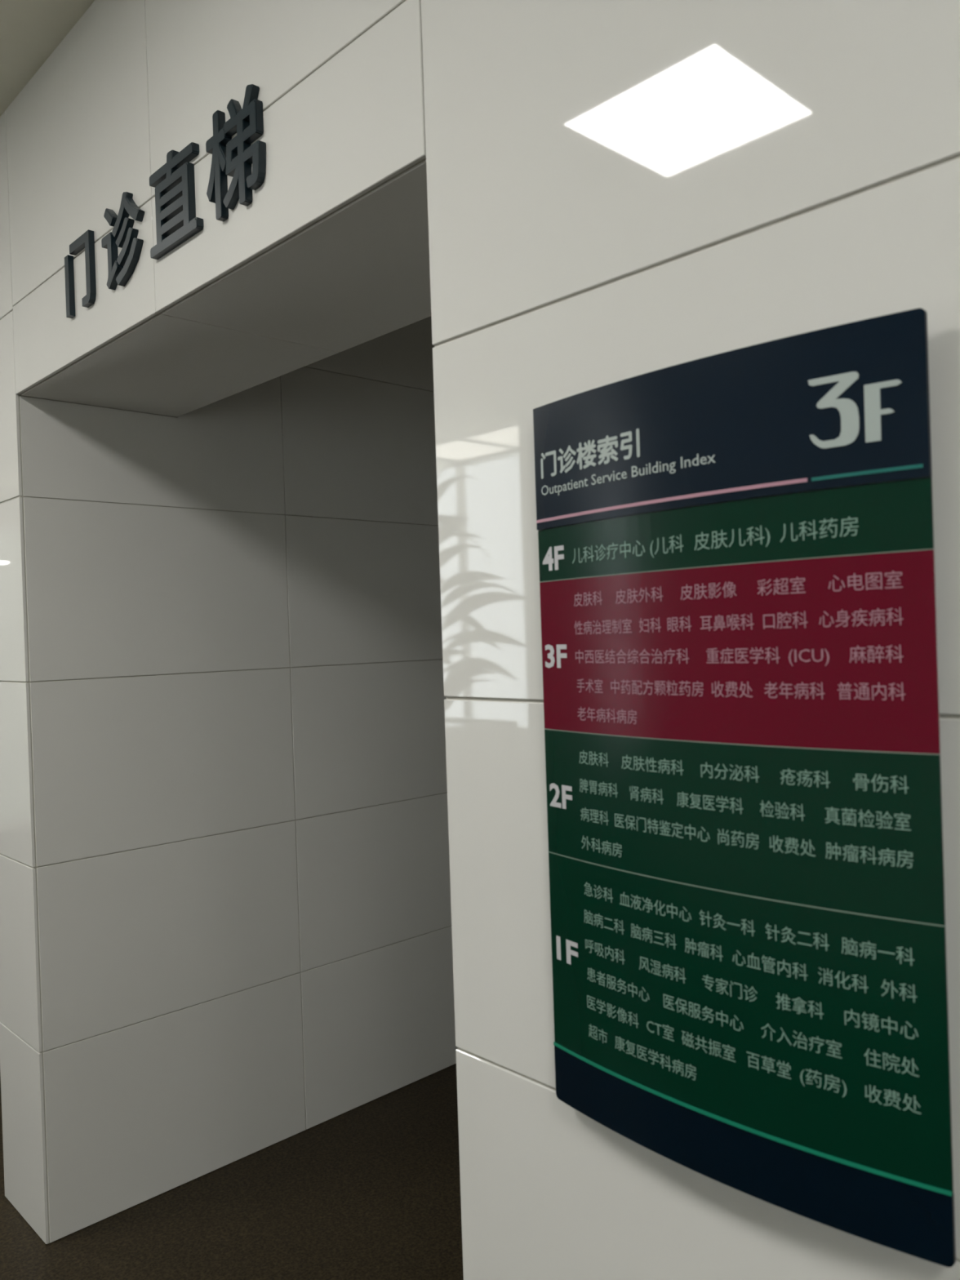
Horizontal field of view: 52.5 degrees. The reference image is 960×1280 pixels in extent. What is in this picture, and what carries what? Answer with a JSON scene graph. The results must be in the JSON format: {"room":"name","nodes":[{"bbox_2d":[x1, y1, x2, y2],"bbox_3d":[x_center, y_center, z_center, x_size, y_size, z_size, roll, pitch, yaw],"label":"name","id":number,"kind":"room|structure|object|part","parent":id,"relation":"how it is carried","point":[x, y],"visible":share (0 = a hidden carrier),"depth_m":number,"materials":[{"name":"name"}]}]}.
{"room":"hospital elevator lobby","nodes":[
{"label":"hospital elevator lobby","id":0,"kind":"room"},
{"bbox_2d":[0,0,94,116],"bbox_3d":[-1.190,-1.686,1.948,9.850,0.100,17.200,-2,0,-44],"label":"ceiling","id":1,"kind":"structure","parent":0,"point":[31,30],"depth_m":2.63,"materials":[{"name":"paint"}]},
{"bbox_2d":[0,1063,463,1279],"bbox_3d":[-1.071,1.924,1.969,9.850,0.100,17.200,-2,0,-44],"label":"floor","id":2,"kind":"structure","parent":0,"point":[371,1190],"depth_m":3.13,"materials":[{"name":"tile"}]},
{"bbox_2d":[19,315,457,1242],"bbox_3d":[-0.004,0.066,4.590,4.188,3.512,0.365,-2,0,-44],"label":"wall","id":3,"kind":"structure","parent":0,"point":[304,917],"depth_m":3.49,"materials":[{"name":"grey tile"}]},
{"bbox_3d":[-1.086,-0.745,3.336,0.938,0.572,0.010,-2,0,-44],"label":"panel","id":4,"kind":"part","parent":3,"relation":"part of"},
{"bbox_3d":[-1.067,-0.170,3.340,0.938,0.572,0.010,-2,0,-44],"label":"panel","id":5,"kind":"part","parent":3,"relation":"part of","materials":[{"name":"white tile"}]},
{"bbox_3d":[-1.048,0.405,3.343,0.938,0.572,0.010,-2,0,-44],"label":"panel","id":6,"kind":"part","parent":3,"relation":"part of","materials":[{"name":"white tile"}]},
{"bbox_3d":[-1.029,0.979,3.347,0.938,0.572,0.010,-2,0,-44],"label":"panel","id":7,"kind":"part","parent":3,"relation":"part of","materials":[{"name":"white tile"}]},
{"bbox_3d":[-1.009,1.565,3.350,0.938,0.594,0.010,-2,0,-44],"label":"panel","id":8,"kind":"part","parent":3,"relation":"part of","materials":[{"name":"white tile"}]},
{"bbox_3d":[-0.400,-0.771,3.989,0.949,0.572,0.010,-2,0,-44],"label":"panel","id":9,"kind":"part","parent":3,"relation":"part of","materials":[{"name":"white tile"}]},
{"bbox_3d":[-0.381,-0.197,3.992,0.949,0.572,0.010,-2,0,-44],"label":"panel","id":10,"kind":"part","parent":3,"relation":"part of","materials":[{"name":"white tile"}]},
{"bbox_3d":[-0.362,0.378,3.996,0.949,0.572,0.010,-2,0,-44],"label":"panel","id":11,"kind":"part","parent":3,"relation":"part of","materials":[{"name":"white tile"}]},
{"bbox_3d":[-0.420,-1.366,3.985,0.949,0.612,0.010,-2,0,-44],"label":"panel","id":12,"kind":"part","parent":3,"relation":"part of","materials":[{"name":"white tile"}]},
{"bbox_3d":[-0.343,0.953,3.999,0.949,0.572,0.010,-2,0,-44],"label":"panel","id":13,"kind":"part","parent":3,"relation":"part of","materials":[{"name":"white tile"}]},
{"bbox_3d":[-0.324,1.538,4.003,0.949,0.594,0.010,-2,0,-44],"label":"panel","id":14,"kind":"part","parent":3,"relation":"part of","materials":[{"name":"white tile"}]},
{"bbox_2d":[0,0,959,1279],"bbox_3d":[-0.559,0.097,2.503,0.530,3.512,16.800,-2,0,-44],"label":"wall","id":15,"kind":"structure","parent":0,"point":[576,197],"depth_m":1.50,"materials":[{"name":"grey tile"}]},
{"bbox_3d":[-1.579,-1.323,3.140,0.010,0.611,0.380,-2,0,-44],"label":"panel","id":16,"kind":"part","parent":15,"relation":"part of","materials":[{"name":"white tile"}]},
{"bbox_3d":[-1.560,-0.728,3.144,0.010,0.570,0.380,-2,0,-44],"label":"panel","id":17,"kind":"part","parent":15,"relation":"part of","materials":[{"name":"white tile"}]},
{"bbox_3d":[-1.541,-0.153,3.147,0.010,0.570,0.380,-2,0,-44],"label":"panel","id":18,"kind":"part","parent":15,"relation":"part of","materials":[{"name":"white tile"}]},
{"bbox_3d":[-1.522,0.422,3.151,0.010,0.570,0.380,-2,0,-44],"label":"panel","id":19,"kind":"part","parent":15,"relation":"part of","materials":[{"name":"white tile"}]},
{"bbox_3d":[-1.503,0.996,3.154,0.010,0.570,0.380,-2,0,-44],"label":"panel","id":20,"kind":"part","parent":15,"relation":"part of","materials":[{"name":"white tile"}]},
{"bbox_3d":[-1.483,1.582,3.158,0.010,0.592,0.380,-2,0,-44],"label":"panel","id":21,"kind":"part","parent":15,"relation":"part of","materials":[{"name":"white tile"}]},
{"bbox_3d":[-1.115,-1.340,2.652,0.010,0.602,0.962,-2,0,-44],"label":"panel","id":22,"kind":"part","parent":15,"relation":"part of","materials":[{"name":"white tile"}]},
{"bbox_2d":[64,229,96,318],"bbox_3d":[-1.069,-0.974,2.599,0.016,0.185,0.167,-2,0,-44],"label":"raised character","id":23,"kind":"object","parent":15,"relation":"attached to","point":[86,241],"visible":1,"depth_m":2.57,"materials":[{"name":"black"}]},
{"bbox_3d":[-1.100,-0.901,2.654,0.010,0.268,0.962,-2,0,-44],"label":"panel","id":24,"kind":"part","parent":15,"relation":"part of","materials":[{"name":"white tile"}]},
{"bbox_2d":[101,191,144,289],"bbox_3d":[-0.881,-0.986,2.401,0.017,0.214,0.217,-2,0,-44],"label":"raised character","id":25,"kind":"object","parent":15,"relation":"attached to","point":[121,268],"visible":1,"depth_m":2.39,"materials":[{"name":"black"}]},
{"bbox_2d":[149,142,204,259],"bbox_3d":[-0.691,-0.999,2.201,0.017,0.209,0.228,-2,0,-44],"label":"raised character","id":26,"kind":"object","parent":15,"relation":"attached to","point":[174,183],"visible":1,"depth_m":2.19,"materials":[{"name":"black"}]},
{"bbox_3d":[-0.902,-0.777,2.840,0.514,0.010,0.961,-2,0,-44],"label":"panel","id":27,"kind":"part","parent":15,"relation":"part of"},
{"bbox_2d":[205,84,266,221],"bbox_3d":[-0.506,-0.999,2.007,0.017,0.224,0.216,-2,0,-44],"label":"raised character","id":28,"kind":"object","parent":15,"relation":"attached to","point":[235,159],"visible":1,"depth_m":1.99,"materials":[{"name":"black"}]},
{"bbox_3d":[-0.444,-1.358,1.947,0.010,0.602,0.980,-2,0,-44],"label":"panel","id":29,"kind":"part","parent":15,"relation":"part of","materials":[{"name":"white tile"}]},
{"bbox_3d":[-0.430,-0.919,1.949,0.010,0.268,0.980,-2,0,-44],"label":"panel","id":30,"kind":"part","parent":15,"relation":"part of","materials":[{"name":"white tile"}]},
{"bbox_3d":[-0.232,-0.795,2.135,0.514,0.010,0.980,-2,0,-44],"label":"panel","id":31,"kind":"part","parent":15,"relation":"part of","materials":[{"name":"white tile"}]},
{"bbox_3d":[0.586,-0.785,0.888,0.010,0.570,1.946,-2,0,-44],"label":"panel","id":32,"kind":"part","parent":15,"relation":"part of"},
{"bbox_3d":[0.605,-0.211,0.891,0.010,0.570,1.946,-2,0,-44],"label":"panel","id":33,"kind":"part","parent":15,"relation":"part of","materials":[{"name":"white tile"}]},
{"bbox_3d":[0.624,0.364,0.895,0.010,0.570,1.946,-2,0,-44],"label":"panel","id":34,"kind":"part","parent":15,"relation":"part of","materials":[{"name":"white tile"}]},
{"bbox_3d":[0.643,0.939,0.898,0.010,0.570,1.946,-2,0,-44],"label":"panel","id":35,"kind":"part","parent":15,"relation":"part of","materials":[{"name":"white tile"}]},
{"bbox_2d":[533,307,955,1267],"bbox_3d":[0.282,0.159,1.198,0.056,0.989,0.550,-2,0,-44],"label":"sign","id":36,"kind":"object","parent":15,"relation":"attached to","point":[736,557],"visible":1,"depth_m":1.12,"materials":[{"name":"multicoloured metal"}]},
{"bbox_3d":[0.260,-0.249,1.187,0.032,0.173,0.550,-2,0,-44],"label":"header plate","id":37,"kind":"part","parent":36,"relation":"part of","materials":[{"name":"blue metal"}]},
{"bbox_3d":[0.290,0.615,1.193,0.032,0.076,0.550,-2,0,-44],"label":"footer plate","id":38,"kind":"part","parent":36,"relation":"part of","materials":[{"name":"blue metal"}]}
]}

